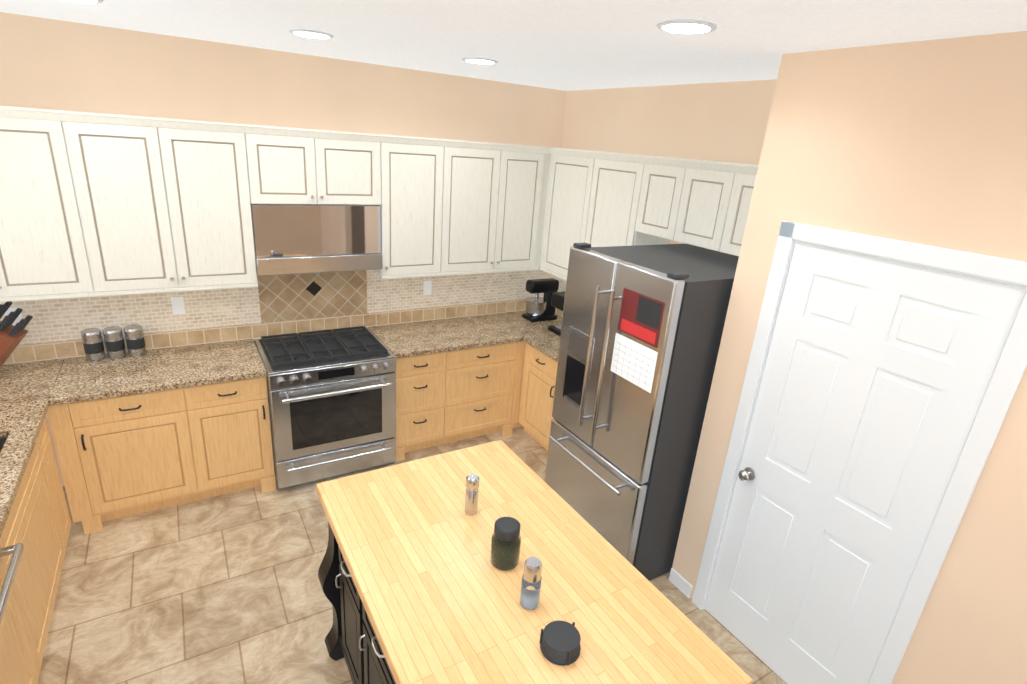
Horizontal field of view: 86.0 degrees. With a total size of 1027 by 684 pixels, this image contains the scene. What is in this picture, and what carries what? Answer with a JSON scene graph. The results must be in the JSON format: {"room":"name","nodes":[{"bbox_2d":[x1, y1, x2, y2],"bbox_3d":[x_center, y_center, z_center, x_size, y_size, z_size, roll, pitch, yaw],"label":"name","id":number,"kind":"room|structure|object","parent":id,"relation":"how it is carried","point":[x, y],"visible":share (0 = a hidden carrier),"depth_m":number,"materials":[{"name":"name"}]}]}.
{"room":"kitchen","nodes":[
{"label":"kitchen","id":0,"kind":"room"},
{"bbox_2d":[0,12,563,485],"bbox_3d":[-1.482,-0.585,4.176,4.475,2.840,0.150,-8,23,-30],"label":"wall","id":1,"kind":"structure","parent":0,"point":[52,64],"depth_m":3.51,"materials":[{"name":"paint"}]},
{"bbox_2d":[251,204,382,274],"bbox_3d":[-1.375,-0.744,3.842,0.828,0.451,0.360,-8,23,-30],"label":"range hood","id":2,"kind":"object","parent":1,"relation":"attached to","point":[300,238],"visible":0.77,"depth_m":3.69,"materials":[{"name":"silver metal"}]},
{"bbox_2d":[38,426,786,683],"bbox_3d":[0.176,1.979,1.804,4.625,0.100,7.300,-8,23,-30],"label":"floor","id":3,"kind":"structure","parent":0,"point":[224,589],"depth_m":2.96,"materials":[{"name":"tile"}]},
{"bbox_2d":[254,326,395,490],"bbox_3d":[-1.375,0.466,4.085,0.840,0.949,0.745,-8,23,-30],"label":"range","id":4,"kind":"object","parent":3,"relation":"on","point":[332,401],"visible":0.98,"depth_m":3.83,"materials":[{"name":"silver metal"}]},
{"bbox_2d":[318,496,395,683],"bbox_3d":[-0.092,1.296,2.213,1.000,0.862,1.559,-8,23,-30],"label":"kitchen island","id":5,"kind":"object","parent":3,"relation":"on","point":[351,637],"depth_m":2.34,"materials":[{"name":"black wood"}]},
{"bbox_2d":[316,440,752,683],"bbox_3d":[-0.075,0.857,2.080,0.951,0.054,1.569,-8,23,-30],"label":"island countertop","id":6,"kind":"structure","parent":5,"relation":"on","point":[432,594],"depth_m":1.97,"materials":[{"name":"beige wood"}]},
{"bbox_2d":[465,474,478,515],"bbox_3d":[-0.175,0.640,2.315,0.056,0.177,0.056,-8,23,-30],"label":"pepper mill","id":7,"kind":"object","parent":6,"relation":"on","point":[471,495],"visible":1,"depth_m":2.29,"materials":[{"name":"silver metal"}]},
{"bbox_2d":[490,517,520,570],"bbox_3d":[-0.028,0.749,2.057,0.110,0.170,0.110,-8,23,-30],"label":"spice jar","id":8,"kind":"object","parent":6,"relation":"on","point":[505,546],"visible":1,"depth_m":2.02,"materials":[{"name":"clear glass"}]},
{"bbox_2d":[520,557,541,609],"bbox_3d":[0.061,0.819,1.874,0.066,0.177,0.065,-8,23,-30],"label":"salt grinder","id":9,"kind":"object","parent":6,"relation":"on","point":[530,587],"visible":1,"depth_m":1.85,"materials":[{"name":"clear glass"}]},
{"bbox_2d":[539,620,580,665],"bbox_3d":[0.150,0.941,1.732,0.128,0.058,0.129,-8,23,-30],"label":"coasters","id":10,"kind":"object","parent":6,"relation":"on","point":[559,642],"visible":1,"depth_m":1.71,"materials":[{"name":"black"}]},
{"bbox_2d":[0,106,758,683],"bbox_3d":[-0.342,0.449,2.251,4.401,2.385,4.748,-8,23,-30],"label":"kitchen cabinets","id":11,"kind":"object","parent":3,"relation":"on","point":[108,220],"visible":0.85,"depth_m":3.47,"materials":[{"name":"beige wood"}]},
{"bbox_2d":[0,301,32,367],"bbox_3d":[-2.968,-0.006,3.095,0.449,0.446,0.163,-2,21,-17],"label":"knife block","id":12,"kind":"object","parent":11,"relation":"on","point":[11,336],"visible":1,"depth_m":3.09,"materials":[{"name":"brown wood"}]},
{"bbox_2d":[81,328,105,361],"bbox_3d":[-2.647,0.016,3.472,0.102,0.193,0.102,-8,23,-30],"label":"canister","id":13,"kind":"object","parent":11,"relation":"on","point":[92,340],"visible":1,"depth_m":3.44,"materials":[{"name":"silver metal"}]},
{"bbox_2d":[102,326,125,358],"bbox_3d":[-2.553,0.004,3.527,0.102,0.193,0.102,-8,23,-30],"label":"canister","id":14,"kind":"object","parent":11,"relation":"on","point":[114,342],"visible":1,"depth_m":3.50,"materials":[{"name":"silver metal"}]},
{"bbox_2d":[124,324,146,356],"bbox_3d":[-2.459,-0.009,3.583,0.102,0.193,0.102,-8,23,-30],"label":"canister","id":15,"kind":"object","parent":11,"relation":"on","point":[135,340],"visible":0.98,"depth_m":3.55,"materials":[{"name":"silver metal"}]},
{"bbox_2d":[522,278,558,321],"bbox_3d":[0.247,-0.382,4.941,0.302,0.360,0.204,-8,23,-30],"label":"stand mixer","id":16,"kind":"object","parent":11,"relation":"on","point":[538,308],"visible":0.98,"depth_m":4.88,"materials":[{"name":"black"}]},
{"bbox_2d":[548,291,564,335],"bbox_3d":[0.485,-0.247,4.659,0.310,0.335,0.200,-8,23,-30],"label":"coffee maker","id":17,"kind":"object","parent":11,"relation":"on","point":[557,300],"visible":0.1,"depth_m":4.57,"materials":[{"name":"black plastic"}]},
{"bbox_2d":[545,243,738,580],"bbox_3d":[0.873,0.386,3.420,1.072,1.882,0.840,-8,23,-30],"label":"fridge","id":18,"kind":"object","parent":3,"relation":"on","point":[642,327],"visible":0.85,"depth_m":3.01,"materials":[{"name":"grey metal"}]},
{"bbox_2d":[0,0,1026,90],"bbox_3d":[0.391,-0.776,0.799,4.625,0.100,7.300,-8,23,-30],"label":"ceiling","id":19,"kind":"structure","parent":0,"point":[568,45],"depth_m":2.35,"materials":[{"name":"paint"}]},
{"bbox_2d":[71,0,102,2],"bbox_3d":[-1.826,-1.429,2.279,0.212,0.012,0.212,-8,23,-30],"label":"recessed light","id":20,"kind":"object","parent":19,"relation":"in","point":[93,1],"visible":1,"depth_m":2.32,"materials":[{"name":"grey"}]},
{"bbox_2d":[289,29,333,38],"bbox_3d":[-1.011,-1.540,2.759,0.212,0.012,0.212,-8,23,-30],"label":"recessed light","id":21,"kind":"object","parent":19,"relation":"in","point":[311,33],"visible":0.98,"depth_m":2.71,"materials":[{"name":"white"}]},
{"bbox_2d":[462,57,497,63],"bbox_3d":[-0.196,-1.651,3.238,0.212,0.012,0.212,-8,23,-30],"label":"recessed light","id":22,"kind":"object","parent":19,"relation":"in","point":[478,60],"visible":1,"depth_m":3.19,"materials":[{"name":"white"}]},
{"bbox_2d":[657,19,716,33],"bbox_3d":[0.620,-1.126,1.973,0.212,0.012,0.212,-8,23,-30],"label":"recessed light","id":23,"kind":"object","parent":19,"relation":"in","point":[686,26],"visible":0.98,"depth_m":1.94,"materials":[{"name":"white"}]},
{"bbox_2d":[560,80,767,243],"bbox_3d":[1.082,-0.379,4.161,0.150,2.840,2.615,-8,23,-30],"label":"wall","id":24,"kind":"structure","parent":0,"point":[720,121],"depth_m":3.76,"materials":[{"name":"paint"}]},
{"bbox_2d":[672,31,1026,683],"bbox_3d":[2.285,0.858,1.025,0.120,2.840,4.645,-8,23,-30],"label":"wall","id":25,"kind":"structure","parent":0,"point":[920,142],"depth_m":2.02,"materials":[{"name":"paint"}]},
{"bbox_2d":[669,568,691,597],"bbox_3d":[2.087,2.128,1.525,0.011,0.090,4.484,-8,23,-30],"label":"baseboard","id":26,"kind":"structure","parent":25,"relation":"attached to","point":[680,583],"depth_m":3.23,"materials":[{"name":"white paint"}]},
{"bbox_2d":[692,221,1026,683],"bbox_3d":[1.397,0.631,2.446,0.114,2.166,0.960,-8,23,-30],"label":"door frame","id":27,"kind":"structure","parent":25,"relation":"attached to","point":[1008,373],"depth_m":2.11,"materials":[{"name":"white paint"}]},
{"bbox_2d":[705,242,1026,683],"bbox_3d":[1.352,0.671,2.434,0.103,2.076,0.806,-8,23,-30],"label":"pantry door","id":28,"kind":"structure","parent":25,"relation":"in","point":[877,376],"depth_m":2.33,"materials":[{"name":"white paint"}]}
]}

